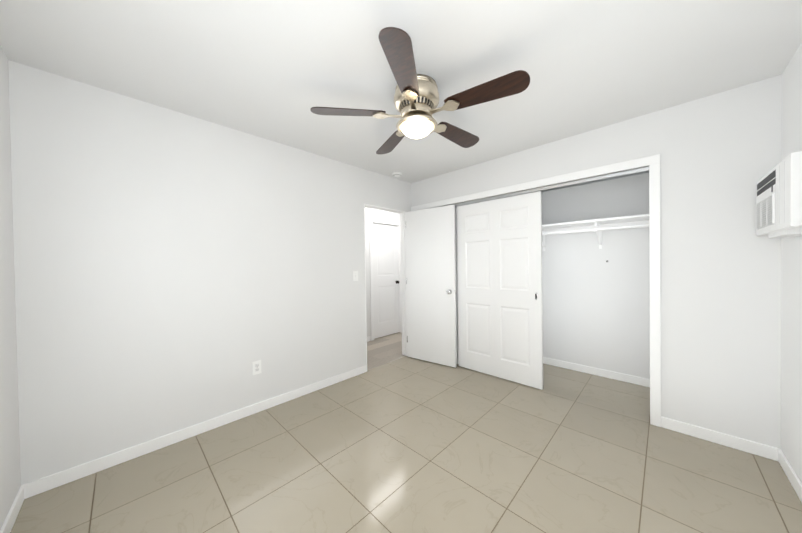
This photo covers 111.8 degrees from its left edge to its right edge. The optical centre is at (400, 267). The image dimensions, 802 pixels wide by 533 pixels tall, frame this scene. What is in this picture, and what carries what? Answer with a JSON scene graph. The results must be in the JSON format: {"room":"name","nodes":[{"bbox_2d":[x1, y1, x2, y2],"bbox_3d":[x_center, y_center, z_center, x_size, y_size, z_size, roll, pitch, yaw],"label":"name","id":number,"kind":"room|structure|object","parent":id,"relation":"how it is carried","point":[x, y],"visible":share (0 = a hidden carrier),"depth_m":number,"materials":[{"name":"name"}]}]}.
{"room":"empty bedroom","nodes":[
{"label":"empty bedroom","id":0,"kind":"room"},
{"bbox_2d":[0,46,20,529],"bbox_3d":[-1.064,0.075,0.383,3.112,2.440,0.110,0,1,44],"label":"wall","id":1,"kind":"structure","parent":0,"point":[10,477],"depth_m":1.41,"materials":[{"name":"white paint"}]},
{"bbox_2d":[0,484,27,532],"bbox_3d":[-1.016,1.253,0.451,3.080,0.082,0.012,0,1,44],"label":"baseboard","id":2,"kind":"structure","parent":1,"relation":"attached to","point":[22,494],"depth_m":1.39,"materials":[{"name":"white paint"}]},
{"bbox_2d":[8,60,411,484],"bbox_3d":[-0.736,0.040,3.033,0.110,2.440,4.370,0,1,44],"label":"wall","id":3,"kind":"structure","parent":0,"point":[175,271],"depth_m":1.94,"materials":[{"name":"white paint"}]},
{"bbox_2d":[26,365,366,497],"bbox_3d":[-1.255,1.234,2.403,0.015,0.082,2.420,0,1,44],"label":"baseboard","id":4,"kind":"structure","parent":3,"relation":"attached to","point":[41,485],"depth_m":1.96,"materials":[{"name":"white paint"}]},
{"bbox_2d":[252,360,260,374],"bbox_3d":[-1.270,0.880,2.395,0.008,0.116,0.070,0,1,44],"label":"electrical outlet plate","id":5,"kind":"object","parent":3,"relation":"attached to","point":[256,366],"visible":1,"depth_m":2.39,"materials":[{"name":"white plastic"}]},
{"bbox_2d":[353,271,357,280],"bbox_3d":[-0.526,0.096,3.159,0.014,0.116,0.070,0,1,44],"label":"switch plate","id":6,"kind":"object","parent":3,"relation":"attached to","point":[355,275],"visible":1,"depth_m":3.16,"materials":[{"name":"white plastic"}]},
{"bbox_2d":[364,204,407,364],"bbox_3d":[-0.210,0.234,3.573,0.114,2.025,0.750,0,1,44],"label":"door frame","id":7,"kind":"structure","parent":3,"relation":"attached to","point":[403,282],"depth_m":3.81,"materials":[{"name":"white paint"}]},
{"bbox_2d":[405,205,456,367],"bbox_3d":[0.373,0.229,3.545,0.722,1.995,0.131,0,1,36],"label":"bedroom door","id":8,"kind":"structure","parent":7,"relation":"attached to","point":[431,283],"depth_m":3.51,"materials":[{"name":"white paint"}]},
{"bbox_2d":[365,207,399,336],"bbox_3d":[-0.854,0.027,4.382,0.160,2.440,3.520,0,1,44],"label":"wall","id":9,"kind":"structure","parent":0,"point":[381,214],"depth_m":4.58,"materials":[{"name":"white paint"}]},
{"bbox_2d":[369,218,401,340],"bbox_3d":[-0.285,0.192,4.921,0.124,2.082,0.784,0,1,44],"label":"door frame","id":10,"kind":"structure","parent":9,"relation":"attached to","point":[380,221],"depth_m":4.64,"materials":[{"name":"white paint"}]},
{"bbox_2d":[372,223,399,338],"bbox_3d":[-0.259,0.222,4.896,0.087,2.000,0.646,0,1,44],"label":"hall door","id":11,"kind":"structure","parent":9,"relation":"in","point":[386,277],"depth_m":4.89,"materials":[{"name":"white paint"}]},
{"bbox_2d":[367,332,404,369],"bbox_3d":[-0.467,1.275,4.037,1.090,0.060,3.520,0,1,44],"label":"floor","id":12,"kind":"structure","parent":0,"point":[383,350],"depth_m":4.08,"materials":[{"name":"beige tile"}]},
{"bbox_2d":[0,0,801,182],"bbox_3d":[0.204,-1.226,2.409,4.332,0.080,4.830,0,1,44],"label":"ceiling","id":13,"kind":"structure","parent":0,"point":[275,70],"depth_m":1.52,"materials":[{"name":"white paint"}]},
{"bbox_2d":[392,172,401,176],"bbox_3d":[-0.051,-1.178,3.446,0.124,0.032,0.124,0,1,44],"label":"smoke detector","id":14,"kind":"object","parent":13,"relation":"attached to","point":[396,174],"visible":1,"depth_m":3.41,"materials":[{"name":"white plastic"}]},
{"bbox_2d":[310,27,529,153],"bbox_3d":[0.142,-1.019,1.804,1.290,0.318,1.259,0,1,44],"label":"ceiling fan","id":15,"kind":"object","parent":13,"relation":"attached to","point":[416,99],"visible":1,"depth_m":1.65,"materials":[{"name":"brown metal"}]},
{"bbox_2d":[10,356,801,532],"bbox_3d":[0.470,1.286,1.893,3.242,0.060,4.370,0,1,44],"label":"floor","id":16,"kind":"structure","parent":0,"point":[406,444],"depth_m":1.67,"materials":[{"name":"beige tile"}]},
{"bbox_2d":[542,173,649,378],"bbox_3d":[1.767,-0.001,3.571,2.730,2.440,0.110,0,1,44],"label":"wall","id":17,"kind":"structure","parent":0,"point":[596,309],"depth_m":3.04,"materials":[{"name":"white paint"}]},
{"bbox_2d":[542,214,648,250],"bbox_3d":[1.559,-0.351,3.437,2.620,0.289,0.360,0,1,44],"label":"shelf","id":18,"kind":"object","parent":17,"relation":"attached to","point":[598,226],"visible":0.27,"depth_m":2.90,"materials":[{"name":"white paint"}]},
{"bbox_2d":[543,357,649,386],"bbox_3d":[1.700,1.179,3.578,2.620,0.082,0.015,0,1,44],"label":"baseboard","id":19,"kind":"structure","parent":17,"relation":"attached to","point":[577,367],"depth_m":3.05,"materials":[{"name":"white paint"}]},
{"bbox_2d":[411,75,781,448],"bbox_3d":[1.358,0.014,2.797,3.222,2.440,0.110,0,1,44],"label":"wall","id":20,"kind":"structure","parent":0,"point":[720,260],"depth_m":1.92,"materials":[{"name":"white paint"}]},
{"bbox_2d":[455,207,458,363],"bbox_3d":[0.662,0.232,3.516,0.970,1.990,0.036,0,1,44],"label":"sliding closet door","id":21,"kind":"structure","parent":20,"relation":"in","point":[456,284],"depth_m":3.46,"materials":[{"name":"white paint"}]},
{"bbox_2d":[457,191,542,389],"bbox_3d":[1.067,0.232,3.065,0.970,1.990,0.036,0,1,44],"label":"sliding closet door","id":22,"kind":"structure","parent":20,"relation":"in","point":[500,297],"depth_m":3.00,"materials":[{"name":"white paint"}]},
{"bbox_2d":[411,154,660,426],"bbox_3d":[1.080,0.184,2.984,2.562,2.103,0.016,0,1,44],"label":"trim","id":23,"kind":"structure","parent":20,"relation":"attached to","point":[652,162],"depth_m":2.12,"materials":[{"name":"white paint"}]},
{"bbox_2d":[441,166,648,207],"bbox_3d":[1.136,-0.785,3.003,2.380,0.032,0.088,0,1,44],"label":"track rail","id":24,"kind":"object","parent":20,"relation":"attached to","point":[628,173],"visible":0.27,"depth_m":2.54,"materials":[{"name":"silver metal"}]},
{"bbox_2d":[661,416,771,458],"bbox_3d":[2.200,1.191,1.924,0.518,0.082,0.012,0,1,44],"label":"baseboard","id":25,"kind":"structure","parent":20,"relation":"attached to","point":[752,447],"depth_m":1.90,"materials":[{"name":"white paint"}]},
{"bbox_2d":[781,43,801,482],"bbox_3d":[1.245,0.042,0.447,0.110,2.440,3.420,0,1,44],"label":"wall","id":26,"kind":"structure","parent":0,"point":[791,307],"depth_m":1.57,"materials":[{"name":"white paint"}]},
{"bbox_2d":[755,151,801,237],"bbox_3d":[2.104,-0.361,1.489,0.107,0.377,0.674,0,1,44],"label":"air conditioner","id":27,"kind":"object","parent":26,"relation":"in","point":[778,209],"visible":1,"depth_m":1.39,"materials":[{"name":"white plastic"}]},
{"bbox_2d":[772,447,801,501],"bbox_3d":[1.255,1.220,0.543,0.015,0.082,3.310,0,1,44],"label":"baseboard","id":28,"kind":"structure","parent":26,"relation":"attached to","point":[777,454],"depth_m":1.58,"materials":[{"name":"white paint"}]}
]}

